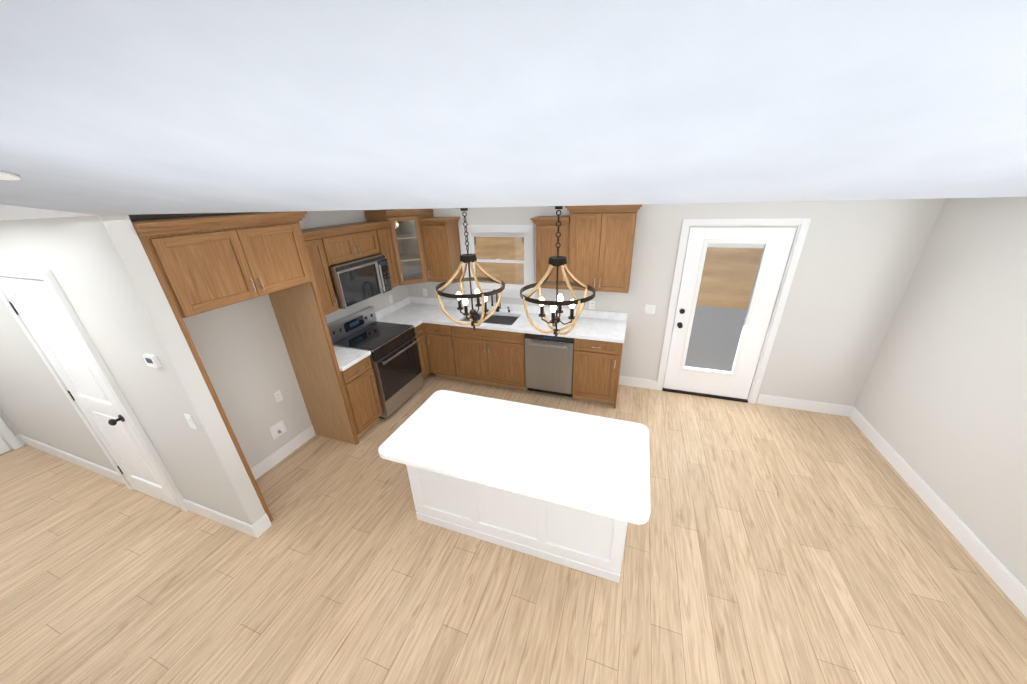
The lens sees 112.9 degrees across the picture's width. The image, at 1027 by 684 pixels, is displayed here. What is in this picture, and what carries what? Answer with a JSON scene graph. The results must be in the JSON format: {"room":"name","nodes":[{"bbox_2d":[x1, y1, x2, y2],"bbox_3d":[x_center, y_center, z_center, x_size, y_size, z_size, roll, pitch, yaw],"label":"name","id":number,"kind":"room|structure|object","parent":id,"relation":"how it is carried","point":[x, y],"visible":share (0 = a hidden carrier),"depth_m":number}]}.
{"room":"kitchen","nodes":[
{"label":"kitchen","id":0,"kind":"room"},
{"bbox_2d":[0,413,19,449],"bbox_3d":[-5.878,0.247,2.892,0.120,2.520,1.230,6,25,18],"label":"wall","id":1,"kind":"structure","parent":0,"point":[1,414],"depth_m":3.78},
{"bbox_2d":[0,417,22,454],"bbox_3d":[-5.737,0.410,3.017,0.101,2.110,0.966,6,25,18],"label":"door","id":2,"kind":"structure","parent":1,"relation":"in","point":[9,438],"depth_m":3.76},
{"bbox_2d":[0,215,264,524],"bbox_3d":[-3.893,0.182,2.878,3.860,2.520,0.110,6,25,18],"label":"wall","id":3,"kind":"structure","parent":0,"point":[100,263],"depth_m":2.29},
{"bbox_2d":[16,434,124,483],"bbox_3d":[-4.615,1.215,3.547,2.055,0.137,0.029,6,25,18],"label":"baseboard","id":4,"kind":"structure","parent":3,"relation":"attached to","point":[24,440],"depth_m":3.54},
{"bbox_2d":[0,266,187,511],"bbox_3d":[-3.299,0.481,2.662,0.860,2.110,0.101,6,25,18],"label":"hall door","id":5,"kind":"structure","parent":3,"relation":"in","point":[44,314],"depth_m":2.58},
{"bbox_2d":[142,353,161,367],"bbox_3d":[-2.284,0.118,2.151,0.110,0.080,0.022,6,25,18],"label":"thermostat","id":6,"kind":"object","parent":3,"relation":"attached to","point":[151,360],"visible":1,"depth_m":2.14},
{"bbox_2d":[184,414,196,428],"bbox_3d":[-2.201,0.544,2.320,0.070,0.115,0.011,6,25,18],"label":"light switch","id":7,"kind":"object","parent":3,"relation":"attached to","point":[190,421],"visible":1,"depth_m":2.31},
{"bbox_2d":[183,498,263,537],"bbox_3d":[-2.451,1.455,2.832,0.870,0.137,0.015,6,25,18],"label":"baseboard","id":8,"kind":"structure","parent":3,"relation":"attached to","point":[253,530],"depth_m":2.79},
{"bbox_2d":[136,210,407,468],"bbox_3d":[-2.187,-0.312,3.854,0.120,2.520,3.060,6,25,18],"label":"wall","id":9,"kind":"structure","parent":0,"point":[241,346],"depth_m":3.20},
{"bbox_2d":[273,390,282,402],"bbox_3d":[-2.359,0.544,3.418,0.008,0.115,0.070,6,25,18],"label":"outlet","id":10,"kind":"object","parent":9,"relation":"attached to","point":[278,397],"visible":1,"depth_m":3.41},
{"bbox_2d":[269,419,286,439],"bbox_3d":[-2.376,0.891,3.451,0.029,0.150,0.150,6,25,18],"label":"outlet box","id":11,"kind":"object","parent":9,"relation":"attached to","point":[277,429],"visible":1,"depth_m":3.45},
{"bbox_2d":[251,425,315,479],"bbox_3d":[-2.420,1.183,3.443,0.014,0.137,0.964,6,25,18],"label":"baseboard","id":12,"kind":"structure","parent":9,"relation":"attached to","point":[262,467],"depth_m":3.51},
{"bbox_2d":[302,230,338,314],"bbox_3d":[-2.060,-0.642,3.318,0.382,0.808,0.408,6,25,18],"label":"upper cabinet","id":13,"kind":"object","parent":9,"relation":"attached to","point":[316,254],"visible":0.31,"depth_m":3.35},
{"bbox_2d":[301,223,379,265],"bbox_3d":[-1.870,-1.086,3.739,0.382,0.348,0.784,6,25,18],"label":"upper cabinet","id":14,"kind":"object","parent":9,"relation":"attached to","point":[341,243],"visible":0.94,"depth_m":3.64},
{"bbox_2d":[328,254,391,308],"bbox_3d":[-1.813,-0.717,3.885,0.472,0.441,0.776,6,25,18],"label":"microwave","id":15,"kind":"object","parent":14,"relation":"attached to","point":[357,281],"visible":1,"depth_m":3.73},
{"bbox_2d":[356,221,398,287],"bbox_3d":[-1.694,-1.077,4.270,0.382,0.808,0.234,6,25,18],"label":"upper cabinet","id":16,"kind":"object","parent":9,"relation":"attached to","point":[384,239],"visible":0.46,"depth_m":4.19},
{"bbox_2d":[0,373,1026,683],"bbox_3d":[-1.077,1.266,3.390,9.080,0.060,4.700,6,25,18],"label":"floor","id":17,"kind":"structure","parent":0,"point":[770,545],"depth_m":2.36},
{"bbox_2d":[131,211,358,521],"bbox_3d":[-2.142,0.189,2.908,0.662,2.368,1.088,6,25,18],"label":"tall cabinet","id":18,"kind":"object","parent":17,"relation":"on","point":[202,264],"visible":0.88,"depth_m":2.54},
{"bbox_2d":[340,356,382,437],"bbox_3d":[-1.890,0.588,3.814,0.651,0.889,0.406,6,25,18],"label":"base cabinet","id":19,"kind":"object","parent":17,"relation":"on","point":[360,385],"visible":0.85,"depth_m":3.69},
{"bbox_2d":[333,346,370,370],"bbox_3d":[-1.915,0.116,3.608,0.633,0.140,0.406,6,25,18],"label":"countertop","id":20,"kind":"structure","parent":19,"relation":"on","point":[347,358],"depth_m":3.60},
{"bbox_2d":[327,306,422,418],"bbox_3d":[-1.661,0.240,4.264,0.723,1.145,0.772,6,25,18],"label":"range","id":21,"kind":"object","parent":17,"relation":"on","point":[395,358],"visible":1,"depth_m":4.11},
{"bbox_2d":[414,323,429,380],"bbox_3d":[-1.422,0.032,5.029,0.651,0.889,0.842,6,25,18],"label":"base cabinet","id":22,"kind":"object","parent":17,"relation":"on","point":[419,333],"visible":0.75,"depth_m":4.68},
{"bbox_2d":[422,323,459,380],"bbox_3d":[-0.921,0.047,4.955,0.446,0.889,0.651,6,25,18],"label":"base cabinet","id":23,"kind":"object","parent":17,"relation":"on","point":[439,343],"visible":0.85,"depth_m":4.69},
{"bbox_2d":[452,326,527,390],"bbox_3d":[-0.239,0.124,4.727,0.996,0.889,0.651,6,25,18],"label":"base cabinet","id":24,"kind":"object","parent":17,"relation":"on","point":[490,357],"visible":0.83,"depth_m":4.46},
{"bbox_2d":[375,296,627,342],"bbox_3d":[-0.231,-0.303,4.417,3.213,0.140,0.842,6,25,18],"label":"countertop","id":25,"kind":"structure","parent":24,"relation":"on","point":[607,326],"depth_m":4.48},
{"bbox_2d":[462,313,518,324],"bbox_3d":[-0.303,-0.195,4.614,0.764,0.211,0.444,6,25,18],"label":"sink basin","id":26,"kind":"object","parent":25,"relation":"in","point":[500,319],"visible":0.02,"depth_m":4.77},
{"bbox_2d":[491,289,509,311],"bbox_3d":[-0.180,-0.544,4.615,0.212,0.334,0.216,6,25,18],"label":"faucet","id":27,"kind":"object","parent":25,"relation":"on","point":[497,309],"visible":0.71,"depth_m":4.69},
{"bbox_2d":[406,465,627,582],"bbox_3d":[0.041,1.038,2.643,1.612,0.889,0.577,6,25,18],"label":"kitchen island","id":28,"kind":"object","parent":17,"relation":"on","point":[585,541],"visible":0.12,"depth_m":2.43},
{"bbox_2d":[378,390,649,524],"bbox_3d":[0.018,0.670,2.326,1.700,0.040,0.815,6,25,18],"label":"island countertop","id":29,"kind":"structure","parent":28,"relation":"on","point":[598,465],"depth_m":2.20},
{"bbox_2d":[525,333,573,396],"bbox_3d":[0.519,0.213,4.467,0.604,0.888,0.662,6,25,18],"label":"dishwasher","id":30,"kind":"object","parent":17,"relation":"on","point":[549,364],"visible":0.71,"depth_m":4.22},
{"bbox_2d":[572,338,622,408],"bbox_3d":[1.066,0.270,4.291,0.536,0.889,0.651,6,25,18],"label":"base cabinet","id":31,"kind":"object","parent":17,"relation":"on","point":[596,369],"visible":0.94,"depth_m":4.03},
{"bbox_2d":[0,0,1026,220],"bbox_3d":[-1.164,-1.178,2.306,9.080,0.450,4.700,6,25,18],"label":"ceiling","id":32,"kind":"structure","parent":0,"point":[121,107],"depth_m":0.39},
{"bbox_2d":[0,171,19,179],"bbox_3d":[-1.336,-0.411,0.811,0.186,0.046,0.183,6,25,18],"label":"recessed light","id":33,"kind":"object","parent":32,"relation":"in","point":[5,176],"visible":1,"depth_m":0.86},
{"bbox_2d":[436,208,504,330],"bbox_3d":[-0.256,-0.410,1.982,0.406,0.741,0.406,6,25,18],"label":"pendant light","id":34,"kind":"object","parent":32,"relation":"hanging from","point":[469,259],"visible":1,"depth_m":1.98},
{"bbox_2d":[520,206,594,338],"bbox_3d":[0.234,-0.355,1.818,0.406,0.741,0.406,6,25,18],"label":"pendant light","id":35,"kind":"object","parent":32,"relation":"hanging from","point":[559,302],"visible":1,"depth_m":1.81},
{"bbox_2d":[408,198,943,405],"bbox_3d":[1.099,-0.791,4.262,5.960,2.850,0.150,6,25,18],"label":"wall","id":36,"kind":"structure","parent":0,"point":[857,258],"depth_m":3.63},
{"bbox_2d":[364,209,433,285],"bbox_3d":[-1.435,-1.275,4.547,0.653,0.928,0.653,6,25,18],"label":"upper cabinet","id":37,"kind":"object","parent":36,"relation":"attached to","point":[406,237],"visible":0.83,"depth_m":4.45},
{"bbox_2d":[418,217,462,281],"bbox_3d":[-0.933,-1.222,4.536,0.395,0.808,0.382,6,25,18],"label":"upper cabinet","id":38,"kind":"object","parent":36,"relation":"attached to","point":[442,243],"visible":0.85,"depth_m":4.43},
{"bbox_2d":[459,225,534,298],"bbox_3d":[-0.207,-1.082,4.586,1.060,0.945,0.150,6,25,18],"label":"kitchen window","id":39,"kind":"structure","parent":36,"relation":"in","point":[472,249],"depth_m":4.53},
{"bbox_2d":[530,215,569,289],"bbox_3d":[0.468,-1.065,4.068,0.431,0.808,0.382,6,25,18],"label":"upper cabinet","id":40,"kind":"object","parent":36,"relation":"attached to","point":[546,237],"visible":0.56,"depth_m":3.90},
{"bbox_2d":[589,301,594,309],"bbox_3d":[1.002,-0.472,4.352,0.070,0.115,0.008,6,25,18],"label":"electrical outlet","id":41,"kind":"object","parent":36,"relation":"attached to","point":[591,304],"visible":1,"depth_m":4.35},
{"bbox_2d":[565,204,641,292],"bbox_3d":[0.994,-1.060,3.867,0.774,0.928,0.382,6,25,18],"label":"upper cabinet","id":42,"kind":"object","parent":36,"relation":"attached to","point":[601,241],"visible":0.9,"depth_m":3.72},
{"bbox_2d":[619,376,656,389],"bbox_3d":[1.666,0.542,4.557,0.482,0.137,0.014,6,25,18],"label":"baseboard","id":43,"kind":"structure","parent":36,"relation":"attached to","point":[624,380],"depth_m":4.55},
{"bbox_2d":[645,304,655,313],"bbox_3d":[1.658,-0.398,4.132,0.116,0.115,0.011,6,25,18],"label":"light switch","id":44,"kind":"object","parent":36,"relation":"attached to","point":[649,309],"visible":1,"depth_m":4.13},
{"bbox_2d":[663,227,796,398],"bbox_3d":[2.382,-0.260,3.917,0.954,2.015,0.127,6,25,18],"label":"exterior door","id":45,"kind":"structure","parent":36,"relation":"in","point":[775,243],"depth_m":3.86},
{"bbox_2d":[656,218,810,403],"bbox_3d":[2.405,-0.314,3.966,1.126,2.132,0.170,6,25,18],"label":"door frame","id":46,"kind":"structure","parent":36,"relation":"attached to","point":[802,225],"depth_m":3.72},
{"bbox_2d":[756,394,854,416],"bbox_3d":[3.371,0.735,3.986,0.878,0.137,0.016,6,25,18],"label":"baseboard","id":47,"kind":"structure","parent":36,"relation":"attached to","point":[799,404],"depth_m":3.97},
{"bbox_2d":[852,197,1026,588],"bbox_3d":[3.093,0.421,1.369,0.120,2.850,4.410,6,25,18],"label":"wall","id":48,"kind":"structure","parent":0,"point":[902,327],"depth_m":2.61},
{"bbox_2d":[848,408,1026,617],"bbox_3d":[3.082,1.643,1.960,0.015,0.137,4.399,6,25,18],"label":"baseboard","id":49,"kind":"structure","parent":48,"relation":"attached to","point":[1005,579],"depth_m":2.58},
{"label":"outside","id":50,"kind":"structure","parent":0,"visible":0},
{"bbox_2d":[474,237,762,370],"bbox_3d":[-8.553,-34.996,70.983,221.748,12.918,134.849,6,25,18],"label":"landscape","id":51,"kind":"structure","parent":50,"point":[718,288],"depth_m":9.89}
]}

